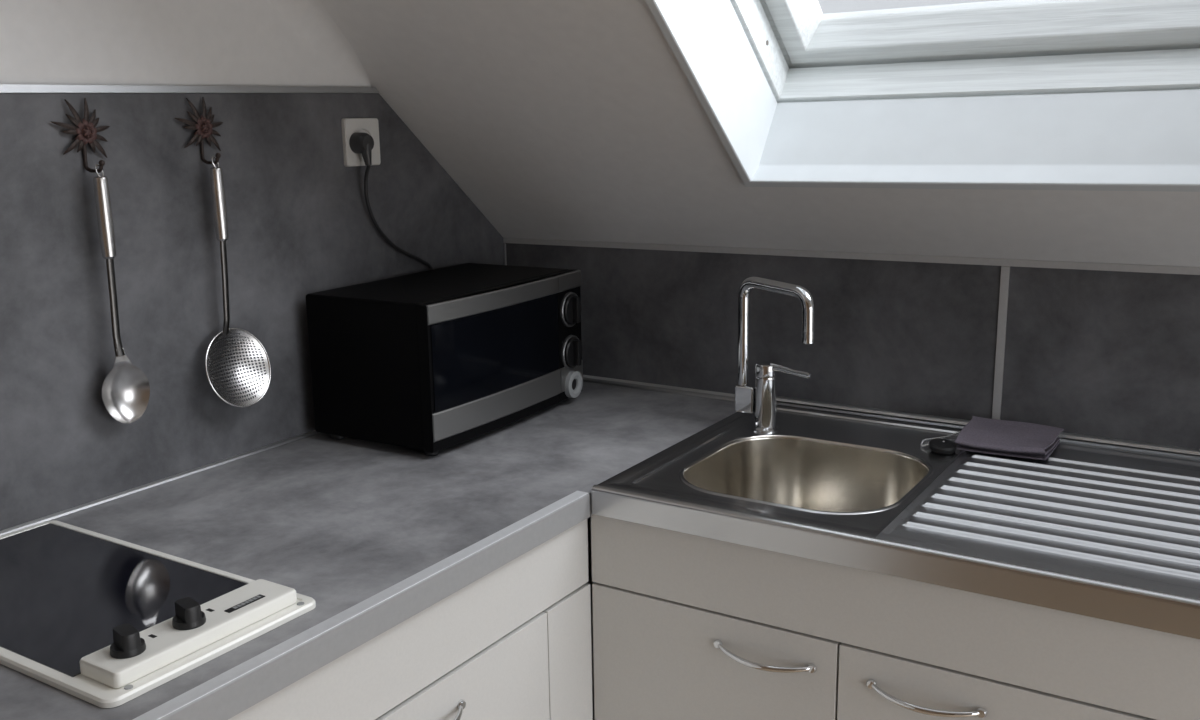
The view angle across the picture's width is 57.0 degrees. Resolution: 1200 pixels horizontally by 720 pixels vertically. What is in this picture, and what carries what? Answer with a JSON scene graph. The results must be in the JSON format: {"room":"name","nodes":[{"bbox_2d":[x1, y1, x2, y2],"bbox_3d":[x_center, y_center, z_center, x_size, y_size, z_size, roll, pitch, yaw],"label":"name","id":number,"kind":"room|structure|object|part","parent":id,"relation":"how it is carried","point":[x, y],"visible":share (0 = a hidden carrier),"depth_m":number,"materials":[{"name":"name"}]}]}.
{"room":"kitchen","nodes":[
{"label":"kitchen","id":0,"kind":"room"},
{"bbox_2d":[0,0,370,86],"bbox_3d":[-1.298,0.014,0.807,0.134,2.540,4.150,7,14,32],"label":"wall","id":1,"kind":"structure","parent":0,"point":[43,42],"depth_m":1.62,"materials":[{"name":"white paint"}]},
{"bbox_2d":[0,430,318,535],"bbox_3d":[-0.748,0.213,1.584,0.006,0.006,2.045,7,14,32],"label":"trim","id":2,"kind":"structure","parent":1,"relation":"attached to","point":[208,466],"depth_m":1.68,"materials":[{"name":"silver metal"}]},
{"bbox_2d":[0,84,378,92],"bbox_3d":[-1.003,-0.269,1.090,0.009,0.037,2.238,7,14,32],"label":"trim","id":3,"kind":"structure","parent":1,"relation":"attached to","point":[4,88],"depth_m":1.64,"materials":[{"name":"silver metal"}]},
{"bbox_2d":[0,93,504,530],"bbox_3d":[-0.903,-0.022,1.300,0.006,0.590,2.599,7,14,32],"label":"panel","id":4,"kind":"object","parent":1,"relation":"attached to","point":[300,224],"visible":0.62,"depth_m":1.69,"materials":[{"name":"grey laminate"}]},
{"bbox_2d":[51,98,109,172],"bbox_3d":[-0.705,-0.309,1.522,0.038,0.102,0.087,7,14,32],"label":"hook","id":5,"kind":"object","parent":4,"relation":"attached to","point":[86,131],"visible":1,"depth_m":1.52,"materials":[{"name":"metal"}]},
{"bbox_3d":[-0.712,-0.315,1.529,0.017,0.037,0.038,7,14,32],"label":"flower","id":6,"kind":"part","parent":5,"relation":"part of","materials":[{"name":"metal"}]},
{"bbox_3d":[-0.702,-0.285,1.530,0.037,0.051,0.008,4,13,23],"label":"hook arm","id":7,"kind":"part","parent":5,"relation":"part of","materials":[{"name":"metal"}]},
{"bbox_2d":[93,164,149,422],"bbox_3d":[-0.693,-0.090,1.571,0.027,0.372,0.077,7,14,32],"label":"serving spoon","id":8,"kind":"object","parent":5,"relation":"hanging from","point":[126,388],"visible":1,"depth_m":1.58,"materials":[{"name":"metal"}]},
{"bbox_2d":[102,347,149,422],"bbox_3d":[-0.693,0.036,1.600,0.023,0.112,0.077,7,14,32],"label":"bowl","id":9,"kind":"object","parent":8,"relation":"on","point":[126,388],"depth_m":1.61,"materials":[{"name":"metal"}]},
{"bbox_2d":[175,97,222,163],"bbox_3d":[-0.600,-0.349,1.683,0.038,0.102,0.087,7,14,32],"label":"hook","id":10,"kind":"object","parent":4,"relation":"attached to","point":[203,126],"visible":1,"depth_m":1.69,"materials":[{"name":"metal"}]},
{"bbox_3d":[-0.607,-0.355,1.690,0.017,0.037,0.038,7,14,32],"label":"flower","id":11,"kind":"part","parent":10,"relation":"part of","materials":[{"name":"metal"}]},
{"bbox_3d":[-0.597,-0.325,1.691,0.037,0.051,0.008,4,13,23],"label":"hook arm","id":12,"kind":"part","parent":10,"relation":"part of","materials":[{"name":"metal"}]},
{"bbox_2d":[205,156,270,407],"bbox_3d":[-0.580,-0.120,1.734,0.039,0.394,0.124,7,14,32],"label":"skimmer","id":13,"kind":"object","parent":10,"relation":"hanging from","point":[216,174],"visible":1,"depth_m":1.75,"materials":[{"name":"metal"}]},
{"bbox_3d":[-0.578,0.012,1.763,0.037,0.121,0.121,7,14,32],"label":"perforated dish","id":14,"kind":"part","parent":13,"relation":"part of","materials":[{"name":"metal"}]},
{"bbox_2d":[341,118,380,166],"bbox_3d":[-0.427,-0.391,1.980,0.009,0.084,0.085,7,14,32],"label":"wall socket","id":15,"kind":"object","parent":4,"relation":"attached to","point":[370,126],"visible":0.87,"depth_m":1.97,"materials":[{"name":"white plastic"}]},
{"bbox_2d":[269,0,371,86],"bbox_3d":[-0.703,-0.826,1.436,0.052,0.897,1.112,7,14,32],"label":"trim","id":16,"kind":"structure","parent":1,"relation":"attached to","point":[310,19],"depth_m":1.87,"materials":[{"name":"white paint"}]},
{"bbox_2d":[504,243,734,719],"bbox_3d":[1.094,0.419,1.774,3.240,1.266,0.140,7,14,32],"label":"wall","id":17,"kind":"structure","parent":0,"point":[590,582],"depth_m":2.40,"materials":[{"name":"white paint"}]},
{"bbox_2d":[504,244,506,264],"bbox_3d":[-0.202,-0.119,2.398,0.004,0.268,0.004,7,14,32],"label":"trim","id":18,"kind":"structure","parent":17,"relation":"attached to","point":[505,255],"depth_m":2.37,"materials":[{"name":"silver metal"}]},
{"bbox_2d":[583,377,734,400],"bbox_3d":[0.053,0.051,2.270,0.594,0.006,0.006,7,14,32],"label":"trim","id":19,"kind":"structure","parent":17,"relation":"attached to","point":[714,396],"depth_m":2.23,"materials":[{"name":"silver metal"}]},
{"bbox_2d":[505,243,1000,419],"bbox_3d":[0.234,-0.073,2.132,1.029,0.277,0.006,7,14,32],"label":"panel","id":20,"kind":"object","parent":17,"relation":"attached to","point":[902,336],"visible":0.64,"depth_m":2.04,"materials":[{"name":"grey laminate"}]},
{"bbox_2d":[503,237,1199,274],"bbox_3d":[0.767,-0.151,1.766,2.300,0.030,0.010,7,14,32],"label":"trim","id":21,"kind":"structure","parent":17,"relation":"attached to","point":[712,249],"depth_m":1.93,"materials":[{"name":"grey metal"}]},
{"bbox_2d":[777,396,1199,454],"bbox_3d":[1.024,0.154,1.661,1.700,0.007,0.008,7,14,32],"label":"trim","id":22,"kind":"structure","parent":17,"relation":"attached to","point":[779,398],"depth_m":1.92,"materials":[{"name":"silver metal"}]},
{"bbox_2d":[992,266,1009,419],"bbox_3d":[0.674,-0.020,1.857,0.014,0.277,0.009,7,14,32],"label":"trim","id":23,"kind":"structure","parent":17,"relation":"attached to","point":[1005,270],"depth_m":1.85,"materials":[{"name":"grey metal"}]},
{"bbox_2d":[1001,266,1199,448],"bbox_3d":[1.211,0.038,1.523,1.256,0.287,0.006,7,14,32],"label":"panel","id":24,"kind":"object","parent":17,"relation":"attached to","point":[1107,354],"visible":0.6,"depth_m":1.77,"materials":[{"name":"grey laminate"}]},
{"bbox_2d":[319,0,1199,266],"bbox_3d":[0.159,-0.542,-0.187,3.563,1.724,4.280,7,14,32],"label":"ceiling","id":25,"kind":"structure","parent":0,"point":[577,120],"depth_m":1.84,"materials":[{"name":"white paint"}]},
{"bbox_2d":[645,0,1199,191],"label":"window","id":26,"kind":"structure","parent":25,"relation":"attached to","point":[1089,95],"depth_m":1.73,"materials":[{"name":"white paint"}]},
{"bbox_3d":[0.502,-0.761,1.092,1.268,1.039,1.221,7,14,32],"label":"frame","id":27,"kind":"part","parent":26,"relation":"part of","materials":[{"name":"white paint"}]},
{"bbox_3d":[0.529,-0.833,1.122,1.252,1.022,1.203,7,14,32],"label":"sash","id":28,"kind":"part","parent":26,"relation":"part of","materials":[{"name":"white paint"}]},
{"bbox_3d":[0.030,1.460,0.272,3.250,0.100,4.150,7,14,32],"label":"floor","id":29,"kind":"structure","parent":0,"visible":0},
{"bbox_2d":[228,519,592,719],"bbox_3d":[-0.628,0.761,1.273,0.605,0.863,1.456,7,14,32],"label":"base unit","id":30,"kind":"object","parent":29,"relation":"on","point":[513,643],"visible":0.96,"depth_m":1.45,"materials":[{"name":"white laminate"}]},
{"bbox_2d":[0,381,735,719],"bbox_3d":[-0.496,0.262,1.438,0.606,0.037,2.056,7,14,32],"label":"countertop","id":31,"kind":"structure","parent":30,"relation":"on","point":[376,534],"depth_m":1.54,"materials":[{"name":"laminate"}]},
{"bbox_2d":[0,520,315,707],"bbox_3d":[-0.610,0.255,1.278,0.521,0.048,0.268,7,14,32],"label":"cooktop","id":32,"kind":"object","parent":31,"relation":"in","point":[103,621],"visible":1,"depth_m":1.22,"materials":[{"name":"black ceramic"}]},
{"bbox_3d":[-0.635,0.268,1.298,0.428,0.001,0.241,7,14,32],"label":"glass plate","id":33,"kind":"part","parent":32,"relation":"part of","materials":[{"name":"black glass"}]},
{"bbox_3d":[-0.471,0.279,1.099,0.034,0.023,0.034,7,14,32],"label":"knob","id":34,"kind":"part","parent":32,"relation":"part of","materials":[{"name":"black plastic"}]},
{"bbox_3d":[-0.428,0.283,1.170,0.063,0.016,0.230,7,14,32],"label":"control panel","id":35,"kind":"part","parent":32,"relation":"part of","materials":[{"name":"beige ceramic"}]},
{"bbox_3d":[-0.432,0.266,1.159,0.034,0.023,0.034,7,14,32],"label":"knob","id":36,"kind":"part","parent":32,"relation":"part of","materials":[{"name":"black plastic"}]},
{"bbox_2d":[306,132,582,455],"bbox_3d":[-0.265,-0.147,1.991,0.308,0.521,0.464,6,14,30],"label":"microwave oven","id":37,"kind":"object","parent":31,"relation":"on","point":[432,361],"visible":1,"depth_m":1.86,"materials":[{"name":"black paint"}]},
{"bbox_3d":[-0.369,-0.196,2.078,0.026,0.392,0.192,6,14,30],"label":"power cord","id":38,"kind":"part","parent":37,"relation":"part of","materials":[{"name":"black rubber"}]},
{"bbox_3d":[-0.181,-0.003,1.919,0.030,0.242,0.372,6,14,30],"label":"door","id":39,"kind":"part","parent":37,"relation":"part of","materials":[{"name":"black paint"}]},
{"bbox_3d":[-0.172,-0.019,1.911,0.014,0.144,0.362,6,14,30],"label":"door glass","id":40,"kind":"part","parent":37,"relation":"part of","materials":[{"name":"black glass"}]},
{"bbox_3d":[-0.065,-0.048,2.115,0.026,0.242,0.091,6,14,30],"label":"control panel","id":41,"kind":"part","parent":37,"relation":"part of","materials":[{"name":"black paint"}]},
{"bbox_3d":[-0.205,0.457,1.348,0.032,0.015,0.157,7,14,32],"label":"handle","id":42,"kind":"part","parent":30,"relation":"part of","materials":[{"name":"silver metal"}]},
{"bbox_3d":[-0.222,0.722,1.419,0.020,0.644,0.535,7,14,32],"label":"door","id":43,"kind":"part","parent":30,"relation":"part of","materials":[{"name":"white laminate"}]},
{"bbox_2d":[591,514,1199,719],"bbox_3d":[0.646,0.660,1.636,1.204,0.868,0.604,7,14,32],"label":"base unit","id":44,"kind":"object","parent":29,"relation":"on","point":[686,626],"visible":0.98,"depth_m":1.46,"materials":[{"name":"white laminate"}]},
{"bbox_3d":[0.161,0.669,1.636,0.385,0.645,0.022,7,14,32],"label":"door","id":45,"kind":"part","parent":44,"relation":"part of","materials":[{"name":"white laminate"}]},
{"bbox_3d":[0.218,0.410,1.510,0.153,0.015,0.032,7,14,32],"label":"handle","id":46,"kind":"part","parent":44,"relation":"part of","materials":[{"name":"silver metal"}]},
{"bbox_2d":[592,401,1199,638],"bbox_3d":[0.656,0.272,1.571,1.196,0.170,0.606,7,14,32],"label":"sink","id":47,"kind":"object","parent":44,"relation":"on","point":[1105,531],"visible":0.77,"depth_m":1.54,"materials":[{"name":"silver metal"}]},
{"bbox_2d":[735,277,814,432],"bbox_3d":[0.303,-0.004,1.864,0.054,0.267,0.178,-10,15,-36],"label":"tap","id":48,"kind":"object","parent":47,"relation":"on","point":[760,397],"visible":1,"depth_m":1.89,"materials":[{"name":"silver metal"}]},
{"bbox_3d":[0.286,0.015,1.900,0.038,0.024,0.038,7,14,32],"label":"lever","id":49,"kind":"part","parent":48,"relation":"part of","materials":[{"name":"silver metal"}]},
{"bbox_3d":[0.292,-0.037,1.847,0.021,0.194,0.175,-9,15,-33],"label":"spout","id":50,"kind":"part","parent":48,"relation":"part of","materials":[{"name":"silver metal"}]},
{"bbox_3d":[0.318,0.020,1.852,0.008,0.013,0.093,-9,15,-32],"label":"lever arm","id":51,"kind":"part","parent":48,"relation":"part of","materials":[{"name":"silver metal"}]},
{"bbox_2d":[683,435,928,511],"bbox_3d":[0.317,0.249,1.712,0.332,0.165,0.328,7,14,32],"label":"basin","id":52,"kind":"object","parent":47,"relation":"in","point":[797,473],"depth_m":1.84,"materials":[{"name":"silver metal"}]},
{"bbox_2d":[920,431,960,453],"bbox_3d":[0.569,0.129,1.824,0.066,0.020,0.141,7,14,32],"label":"stopper","id":53,"kind":"object","parent":47,"relation":"on","point":[938,445],"visible":0.94,"depth_m":1.77,"materials":[{"name":"black rubber"}]},
{"bbox_3d":[0.570,0.125,1.837,0.050,0.017,0.121,8,15,37],"label":"chain","id":54,"kind":"part","parent":53,"relation":"part of","materials":[{"name":"silver metal"}]},
{"bbox_2d":[955,416,1063,459],"bbox_3d":[0.658,0.126,1.780,0.144,0.027,0.134,7,14,32],"label":"folded cloth","id":55,"kind":"object","parent":47,"relation":"on","point":[981,435],"visible":1,"depth_m":1.76,"materials":[{"name":"grey fabric"}]},
{"bbox_3d":[0.406,0.433,1.393,0.153,0.015,0.032,7,14,32],"label":"handle","id":56,"kind":"part","parent":44,"relation":"part of","materials":[{"name":"silver metal"}]},
{"bbox_3d":[0.497,0.709,1.427,0.405,0.645,0.022,7,14,32],"label":"door","id":57,"kind":"part","parent":44,"relation":"part of","materials":[{"name":"white laminate"}]}
]}

